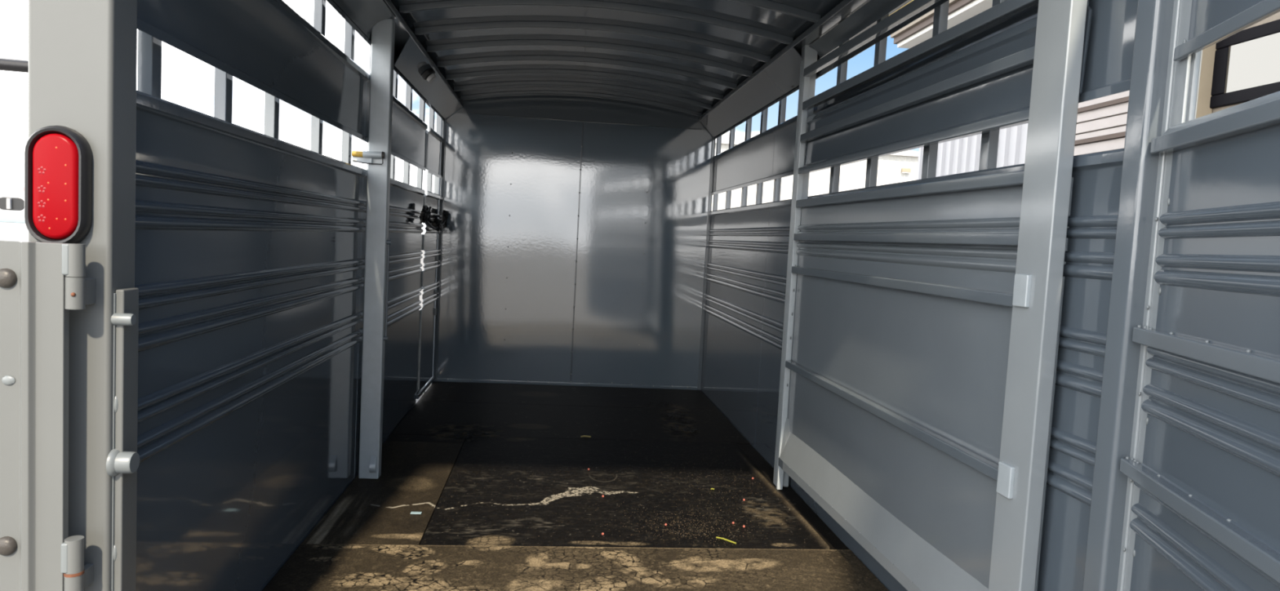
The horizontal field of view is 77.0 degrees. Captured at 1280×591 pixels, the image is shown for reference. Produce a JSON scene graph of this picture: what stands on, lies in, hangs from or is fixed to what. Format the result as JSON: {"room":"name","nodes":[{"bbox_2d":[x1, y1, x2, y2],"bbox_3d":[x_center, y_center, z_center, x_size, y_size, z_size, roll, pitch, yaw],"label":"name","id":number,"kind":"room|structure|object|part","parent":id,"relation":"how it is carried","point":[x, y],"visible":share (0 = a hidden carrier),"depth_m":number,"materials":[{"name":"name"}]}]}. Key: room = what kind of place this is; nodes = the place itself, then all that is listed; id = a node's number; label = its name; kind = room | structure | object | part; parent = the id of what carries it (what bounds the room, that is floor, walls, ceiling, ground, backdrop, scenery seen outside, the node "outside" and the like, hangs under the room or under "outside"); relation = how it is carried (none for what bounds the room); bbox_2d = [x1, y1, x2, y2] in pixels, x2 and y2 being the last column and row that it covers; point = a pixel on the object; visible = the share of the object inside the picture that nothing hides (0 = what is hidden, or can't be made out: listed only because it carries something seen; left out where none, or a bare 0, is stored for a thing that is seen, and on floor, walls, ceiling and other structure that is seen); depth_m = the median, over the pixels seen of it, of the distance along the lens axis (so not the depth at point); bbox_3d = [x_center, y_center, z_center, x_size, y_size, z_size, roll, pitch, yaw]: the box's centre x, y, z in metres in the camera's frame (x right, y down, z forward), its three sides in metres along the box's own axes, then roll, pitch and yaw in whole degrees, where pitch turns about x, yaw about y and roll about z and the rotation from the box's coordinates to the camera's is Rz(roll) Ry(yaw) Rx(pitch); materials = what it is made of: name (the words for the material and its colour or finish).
{"room":"cargo space","nodes":[
{"label":"cargo space","id":0,"kind":"room"},
{"bbox_2d":[134,0,462,590],"bbox_3d":[-1.081,-0.185,3.353,0.160,2.018,4.066,3,4,-6],"label":"wall","id":1,"kind":"structure","parent":0,"point":[250,245],"depth_m":2.11,"materials":[{"name":"grey metal"}]},
{"bbox_3d":[-1.032,0.232,2.335,0.017,1.334,1.815,3,4,-6],"label":"panel","id":2,"kind":"part","parent":1,"relation":"part of","materials":[{"name":"grey paint"}]},
{"bbox_3d":[-0.984,-0.673,2.272,0.016,0.266,1.815,3,4,-6],"label":"panel","id":3,"kind":"part","parent":1,"relation":"part of","materials":[{"name":"grey paint"}]},
{"bbox_3d":[-0.968,-0.988,2.250,0.012,0.138,1.815,3,4,-6],"label":"panel","id":4,"kind":"part","parent":1,"relation":"part of","materials":[{"name":"grey paint"}]},
{"bbox_2d":[358,18,395,479],"bbox_3d":[-1.050,-0.200,3.211,0.107,1.895,0.087,3,4,-6],"label":"post","id":5,"kind":"object","parent":1,"relation":"attached to","point":[378,242],"visible":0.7,"depth_m":3.20,"materials":[{"name":"grey metal"}]},
{"bbox_2d":[351,151,385,164],"bbox_3d":[-1.064,-0.541,3.147,0.123,0.052,0.028,3,4,-6],"label":"latch","id":6,"kind":"object","parent":5,"relation":"attached to","point":[362,157],"visible":0.99,"depth_m":3.14,"materials":[{"name":"grey paint"}]},
{"bbox_3d":[-1.089,-0.532,3.152,0.075,0.022,0.006,3,4,-6],"label":"latch plate","id":7,"kind":"part","parent":6,"relation":"part of","materials":[{"name":"grey paint"}]},
{"bbox_3d":[-1.016,-0.028,3.231,0.007,0.408,0.007,4,4,16],"label":"slide rod","id":8,"kind":"part","parent":5,"relation":"part of","materials":[{"name":"grey paint"}]},
{"bbox_3d":[-1.206,0.109,3.966,0.017,1.334,1.466,3,4,-6],"label":"panel","id":9,"kind":"part","parent":1,"relation":"part of","materials":[{"name":"grey paint"}]},
{"bbox_3d":[-1.158,-0.796,3.903,0.016,0.266,1.466,3,4,-6],"label":"panel","id":10,"kind":"part","parent":1,"relation":"part of","materials":[{"name":"grey paint"}]},
{"bbox_3d":[-1.142,-1.111,3.881,0.012,0.138,1.466,3,4,-6],"label":"panel","id":11,"kind":"part","parent":1,"relation":"part of","materials":[{"name":"grey paint"}]},
{"bbox_3d":[-1.128,-1.131,4.346,0.107,0.088,1.906,3,4,-6],"label":"cove panel","id":12,"kind":"part","parent":1,"relation":"part of","materials":[{"name":"grey paint"}]},
{"bbox_2d":[421,67,435,82],"bbox_3d":[-1.061,-1.108,4.039,0.070,0.071,0.068,3,4,-6],"label":"dome light","id":13,"kind":"object","parent":1,"relation":"attached to","point":[428,75],"visible":1,"depth_m":4.02,"materials":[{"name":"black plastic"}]},
{"bbox_2d":[416,101,443,399],"bbox_3d":[-1.302,-0.341,5.008,0.026,1.860,0.692,3,4,-6],"label":"door","id":14,"kind":"structure","parent":1,"relation":"in","point":[433,144],"depth_m":4.98,"materials":[{"name":"grey paint"}]},
{"bbox_3d":[-1.313,-0.041,5.033,0.016,1.196,0.515,3,4,-6],"label":"panel","id":15,"kind":"part","parent":14,"relation":"part of","materials":[{"name":"grey paint"}]},
{"bbox_3d":[-1.268,-0.876,4.975,0.014,0.266,0.515,3,4,-6],"label":"panel","id":16,"kind":"part","parent":14,"relation":"part of","materials":[{"name":"grey paint"}]},
{"bbox_3d":[-1.254,-1.155,4.955,0.012,0.066,0.515,3,4,-6],"label":"panel","id":17,"kind":"part","parent":14,"relation":"part of","materials":[{"name":"grey paint"}]},
{"bbox_2d":[419,205,448,231],"bbox_3d":[-1.241,-0.461,4.872,0.039,0.148,0.953,3,4,-6],"label":"bundle","id":18,"kind":"object","parent":1,"relation":"attached to","point":[425,215],"visible":1,"depth_m":4.81,"materials":[{"name":"black"}]},
{"bbox_3d":[-1.353,0.005,5.345,0.015,1.334,0.086,3,4,-6],"label":"panel","id":19,"kind":"part","parent":1,"relation":"part of","materials":[{"name":"grey paint"}]},
{"bbox_2d":[415,384,431,404],"bbox_3d":[-0.275,0.820,3.545,2.010,0.078,4.106,3,4,-6],"label":"floor","id":20,"kind":"structure","parent":0,"point":[417,400],"depth_m":4.97,"materials":[{"name":"grey metal"}]},
{"bbox_2d":[302,440,462,545],"bbox_3d":[-0.970,0.760,3.234,0.366,0.011,1.294,3,4,-6],"label":"rubber mat","id":21,"kind":"object","parent":20,"relation":"on","point":[414,477],"visible":0.94,"depth_m":3.02,"materials":[{"name":"brown rubber"}]},
{"bbox_2d":[410,511,422,514],"bbox_3d":[-0.806,0.783,2.895,0.038,0.003,0.020,3,4,-6],"label":"wrapper","id":22,"kind":"object","parent":21,"relation":"on","point":[411,513],"visible":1,"depth_m":2.89,"materials":[{"name":"white"}]},
{"bbox_2d":[418,381,718,409],"bbox_3d":[-0.450,0.650,5.199,1.820,0.013,0.640,3,4,-6],"label":"rubber mat","id":23,"kind":"object","parent":20,"relation":"on","point":[452,392],"visible":0.98,"depth_m":5.17,"materials":[{"name":"black rubber"}]},
{"bbox_2d":[391,400,750,444],"bbox_3d":[-0.373,0.703,4.483,1.820,0.015,0.796,3,4,-6],"label":"rubber mat","id":24,"kind":"object","parent":20,"relation":"on","point":[425,418],"visible":0.99,"depth_m":4.43,"materials":[{"name":"black rubber"}]},
{"bbox_2d":[262,543,888,590],"bbox_3d":[-0.119,0.884,2.098,1.820,0.012,1.153,3,4,-6],"label":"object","id":25,"kind":"object","parent":20,"relation":"on","point":[312,566],"visible":1,"depth_m":2.48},
{"bbox_2d":[419,435,829,549],"bbox_3d":[-0.108,0.790,3.394,1.377,0.021,1.424,3,4,-6],"label":"rubber mat","id":26,"kind":"object","parent":20,"relation":"on","point":[524,495],"visible":1,"depth_m":3.18,"materials":[{"name":"black rubber"}]},
{"bbox_2d":[444,441,804,546],"bbox_3d":[-0.120,0.786,3.388,1.293,0.002,1.386,3,4,-6],"label":"crumbs","id":27,"kind":"object","parent":26,"relation":"on","point":[520,442],"visible":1,"depth_m":2.94,"materials":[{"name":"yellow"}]},
{"bbox_2d":[715,537,736,544],"bbox_3d":[0.299,0.848,2.784,0.078,0.008,0.007,6,5,37],"label":"stem","id":28,"kind":"object","parent":26,"relation":"on","point":[720,538],"visible":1,"depth_m":2.78,"materials":[{"name":"yellow plant"}]},
{"bbox_2d":[737,444,849,550],"bbox_3d":[0.615,0.829,3.474,0.070,0.008,1.424,3,4,-6],"label":"rubber mat","id":29,"kind":"object","parent":20,"relation":"on","point":[810,516],"visible":0.75,"depth_m":3.23,"materials":[{"name":"black rubber"}]},
{"bbox_2d":[433,94,715,390],"bbox_3d":[-0.432,-0.351,5.458,1.830,2.009,0.016,3,4,-6],"label":"wall","id":30,"kind":"structure","parent":0,"point":[573,246],"depth_m":5.46,"materials":[{"name":"metal"}]},
{"bbox_3d":[-0.889,-0.283,5.419,0.921,1.830,0.007,3,4,-6],"label":"panel","id":31,"kind":"part","parent":30,"relation":"part of","materials":[{"name":"paint"}]},
{"bbox_3d":[-0.384,-1.260,5.397,1.830,0.184,0.008,3,4,-6],"label":"panel","id":32,"kind":"part","parent":30,"relation":"part of","materials":[{"name":"grey paint"}]},
{"bbox_3d":[0.020,-0.241,5.519,0.909,1.830,0.008,3,4,-6],"label":"panel","id":33,"kind":"part","parent":30,"relation":"part of","materials":[{"name":"paint"}]},
{"bbox_2d":[390,0,911,116],"bbox_3d":[-0.168,-1.152,3.388,2.010,0.160,4.086,3,4,-6],"label":"ceiling","id":34,"kind":"structure","parent":0,"point":[685,56],"depth_m":3.82,"materials":[{"name":"grey paint"}]},
{"bbox_2d":[697,0,1137,590],"bbox_3d":[0.641,-0.106,3.533,0.160,2.018,4.086,3,4,-6],"label":"wall","id":35,"kind":"structure","parent":0,"point":[746,278],"depth_m":2.76,"materials":[{"name":"grey metal"}]},
{"bbox_3d":[0.454,0.087,5.544,0.015,1.334,0.087,3,4,-6],"label":"panel","id":36,"kind":"part","parent":35,"relation":"part of","materials":[{"name":"grey paint"}]},
{"bbox_3d":[0.503,-0.818,5.481,0.015,0.266,0.087,3,4,-6],"label":"panel","id":37,"kind":"part","parent":35,"relation":"part of","materials":[{"name":"grey paint"}]},
{"bbox_3d":[0.536,0.144,4.782,0.017,1.334,1.441,3,4,-6],"label":"panel","id":38,"kind":"part","parent":35,"relation":"part of","materials":[{"name":"grey paint"}]},
{"bbox_3d":[0.584,-0.760,4.719,0.016,0.266,1.441,3,4,-6],"label":"panel","id":39,"kind":"part","parent":35,"relation":"part of","materials":[{"name":"grey paint"}]},
{"bbox_3d":[0.602,-1.075,4.697,0.012,0.138,1.441,3,4,-6],"label":"panel","id":40,"kind":"part","parent":35,"relation":"part of","materials":[{"name":"grey paint"}]},
{"bbox_3d":[0.569,-1.055,4.406,0.107,0.108,2.156,3,4,-6],"label":"cove panel","id":41,"kind":"part","parent":35,"relation":"part of","materials":[{"name":"grey paint"}]},
{"bbox_3d":[0.647,0.222,3.751,0.016,1.334,0.631,3,4,-6],"label":"panel","id":42,"kind":"part","parent":35,"relation":"part of","materials":[{"name":"grey paint"}]},
{"bbox_3d":[0.694,-0.682,3.688,0.016,0.266,0.631,3,4,-6],"label":"panel","id":43,"kind":"part","parent":35,"relation":"part of","materials":[{"name":"grey paint"}]},
{"bbox_2d":[773,44,817,487],"bbox_3d":[0.658,-0.118,3.404,0.056,1.885,0.060,3,4,-6],"label":"post","id":44,"kind":"object","parent":35,"relation":"attached to","point":[809,55],"visible":0.34,"depth_m":3.38,"materials":[{"name":"grey metal"}]},
{"bbox_2d":[776,0,1092,590],"bbox_3d":[0.745,-0.073,2.503,0.060,1.930,1.726,3,4,-7],"label":"gate","id":45,"kind":"object","parent":44,"relation":"attached to","point":[926,326],"visible":1,"depth_m":2.14,"materials":[{"name":"grey metal"}]},
{"bbox_2d":[782,432,988,590],"bbox_3d":[0.713,0.683,2.571,0.040,0.202,1.555,3,4,-7],"label":"rail","id":46,"kind":"object","parent":45,"relation":"on","point":[921,555],"depth_m":2.40,"materials":[{"name":"grey metal"}]},
{"bbox_3d":[0.741,0.242,2.518,0.016,1.100,1.710,3,4,-7],"label":"panel","id":47,"kind":"part","parent":45,"relation":"part of","materials":[{"name":"paint"}]},
{"bbox_3d":[0.791,-0.560,2.463,0.018,0.221,1.710,3,4,-7],"label":"panel","id":48,"kind":"part","parent":45,"relation":"part of","materials":[{"name":"grey paint"}]},
{"bbox_3d":[0.712,-0.997,3.666,0.012,0.138,0.631,3,4,-6],"label":"panel","id":49,"kind":"part","parent":35,"relation":"part of","materials":[{"name":"grey paint"}]},
{"bbox_3d":[0.845,-0.860,2.403,0.012,0.054,1.915,3,4,-6],"label":"panel","id":50,"kind":"part","parent":35,"relation":"part of","materials":[{"name":"grey paint"}]},
{"bbox_2d":[888,0,913,15],"bbox_3d":[0.960,-0.997,2.382,0.135,0.070,1.670,3,4,-6],"label":"roll","id":51,"kind":"object","parent":35,"relation":"attached to","point":[912,0],"visible":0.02,"depth_m":2.81,"materials":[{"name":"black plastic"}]},
{"bbox_3d":[0.782,0.318,2.485,0.017,1.334,1.915,3,4,-6],"label":"panel","id":52,"kind":"part","parent":35,"relation":"part of","materials":[{"name":"grey paint"}]},
{"bbox_3d":[0.829,-0.587,2.422,0.016,0.266,1.915,3,4,-6],"label":"panel","id":53,"kind":"part","parent":35,"relation":"part of","materials":[{"name":"grey paint"}]},
{"label":"outside","id":54,"kind":"structure","parent":0,"visible":0},
{"bbox_2d":[418,249,424,310],"bbox_3d":[-3.483,-0.382,24.812,180.000,0.100,230.000,3,4,-6],"label":"ground","id":55,"kind":"structure","parent":54,"point":[423,251],"depth_m":29.03,"materials":[{"name":"white"}]},
{"bbox_2d":[0,142,28,241],"bbox_3d":[-6.822,-0.684,10.394,1.950,2.150,4.242,3,4,-6],"label":"truck","id":56,"kind":"object","parent":55,"relation":"on","point":[13,227],"visible":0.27,"depth_m":8.34,"materials":[{"name":"white paint"}]},
{"bbox_3d":[-6.502,-0.947,8.284,0.036,0.110,0.030,3,4,-6],"label":"pull handle","id":57,"kind":"part","parent":56,"relation":"part of","materials":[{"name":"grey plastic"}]},
{"bbox_2d":[28,0,139,590],"bbox_3d":[-0.939,0.153,1.354,0.164,2.360,0.148,3,4,-6],"label":"post","id":58,"kind":"object","parent":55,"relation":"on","point":[82,53],"visible":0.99,"depth_m":1.34,"materials":[{"name":"grey metal"}]},
{"bbox_2d":[0,240,69,590],"bbox_3d":[-1.342,0.408,1.267,0.832,1.022,0.026,3,4,-6],"label":"door","id":59,"kind":"structure","parent":58,"relation":"attached to","point":[34,318],"depth_m":1.29,"materials":[{"name":"grey metal"}]},
{"bbox_2d":[1,375,15,385],"bbox_3d":[-1.005,0.135,1.279,0.020,0.016,0.006,3,4,-6],"label":"bolt","id":60,"kind":"object","parent":59,"relation":"attached to","point":[6,380],"depth_m":1.28,"materials":[{"name":"grey metal"}]},
{"bbox_2d":[24,124,93,243],"bbox_3d":[-0.946,-0.177,1.306,0.096,0.198,0.024,3,4,-6],"label":"tail light","id":61,"kind":"object","parent":58,"relation":"attached to","point":[59,159],"visible":0.99,"depth_m":1.30,"materials":[{"name":"red plastic"},{"name":"black rubber"}]},
{"bbox_2d":[711,131,918,211],"bbox_3d":[6.904,-5.165,47.696,15.800,7.350,14.500,3,4,-6],"label":"warehouse","id":62,"kind":"structure","parent":55,"relation":"on","point":[852,175],"depth_m":40.94,"materials":[{"name":"white"}]},
{"bbox_2d":[901,168,910,173],"bbox_3d":[13.620,-6.391,41.169,0.440,0.250,0.140,3,4,-6],"label":"wall light","id":63,"kind":"object","parent":62,"relation":"attached to","point":[903,170],"visible":1,"depth_m":41.10,"materials":[{"name":"grey plastic"}]},
{"bbox_2d":[890,0,1279,179],"bbox_3d":[6.544,-0.504,1.013,4.700,4.510,19.900,3,4,-6],"label":"building","id":64,"kind":"structure","parent":55,"relation":"on","point":[1243,66],"depth_m":6.87,"materials":[{"name":"beige paint"}]},
{"bbox_3d":[6.670,-2.470,0.868,4.660,0.080,19.880,3,4,-6],"label":"brown trim","id":65,"kind":"part","parent":64,"relation":"part of","materials":[{"name":"brown"}]},
{"bbox_3d":[3.774,-0.977,9.355,0.020,4.000,2.600,3,4,-6],"label":"ribbed panel","id":66,"kind":"part","parent":64,"relation":"part of","materials":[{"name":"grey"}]},
{"bbox_3d":[4.257,-1.566,5.136,0.008,0.330,1.220,3,4,-6],"label":"pane","id":67,"kind":"part","parent":64,"relation":"part of","materials":[{"name":"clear glass"}]},
{"bbox_2d":[1082,0,1173,590],"bbox_3d":[0.906,0.241,1.500,0.083,2.360,0.056,3,4,-6],"label":"post","id":68,"kind":"object","parent":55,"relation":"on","point":[1153,23],"visible":0.6,"depth_m":1.47,"materials":[{"name":"grey metal"}]},
{"bbox_2d":[1116,0,1279,590],"bbox_3d":[0.756,0.054,0.618,0.060,1.980,1.806,4,4,11],"label":"door","id":69,"kind":"structure","parent":68,"relation":"attached to","point":[1202,513],"depth_m":1.22,"materials":[{"name":"grey paint"}]},
{"bbox_3d":[0.770,-0.482,0.540,0.002,0.220,1.662,4,4,11],"label":"panel","id":70,"kind":"part","parent":69,"relation":"part of","materials":[{"name":"grey paint"}]},
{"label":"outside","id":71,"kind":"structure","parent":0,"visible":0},
{"bbox_2d":[0,57,28,72],"bbox_3d":[-1.673,-0.538,1.798,0.650,0.037,0.027,3,4,-6],"label":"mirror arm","id":72,"kind":"object","parent":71,"point":[6,64],"visible":0.48,"depth_m":1.82,"materials":[{"name":"silver metal"}]}
]}

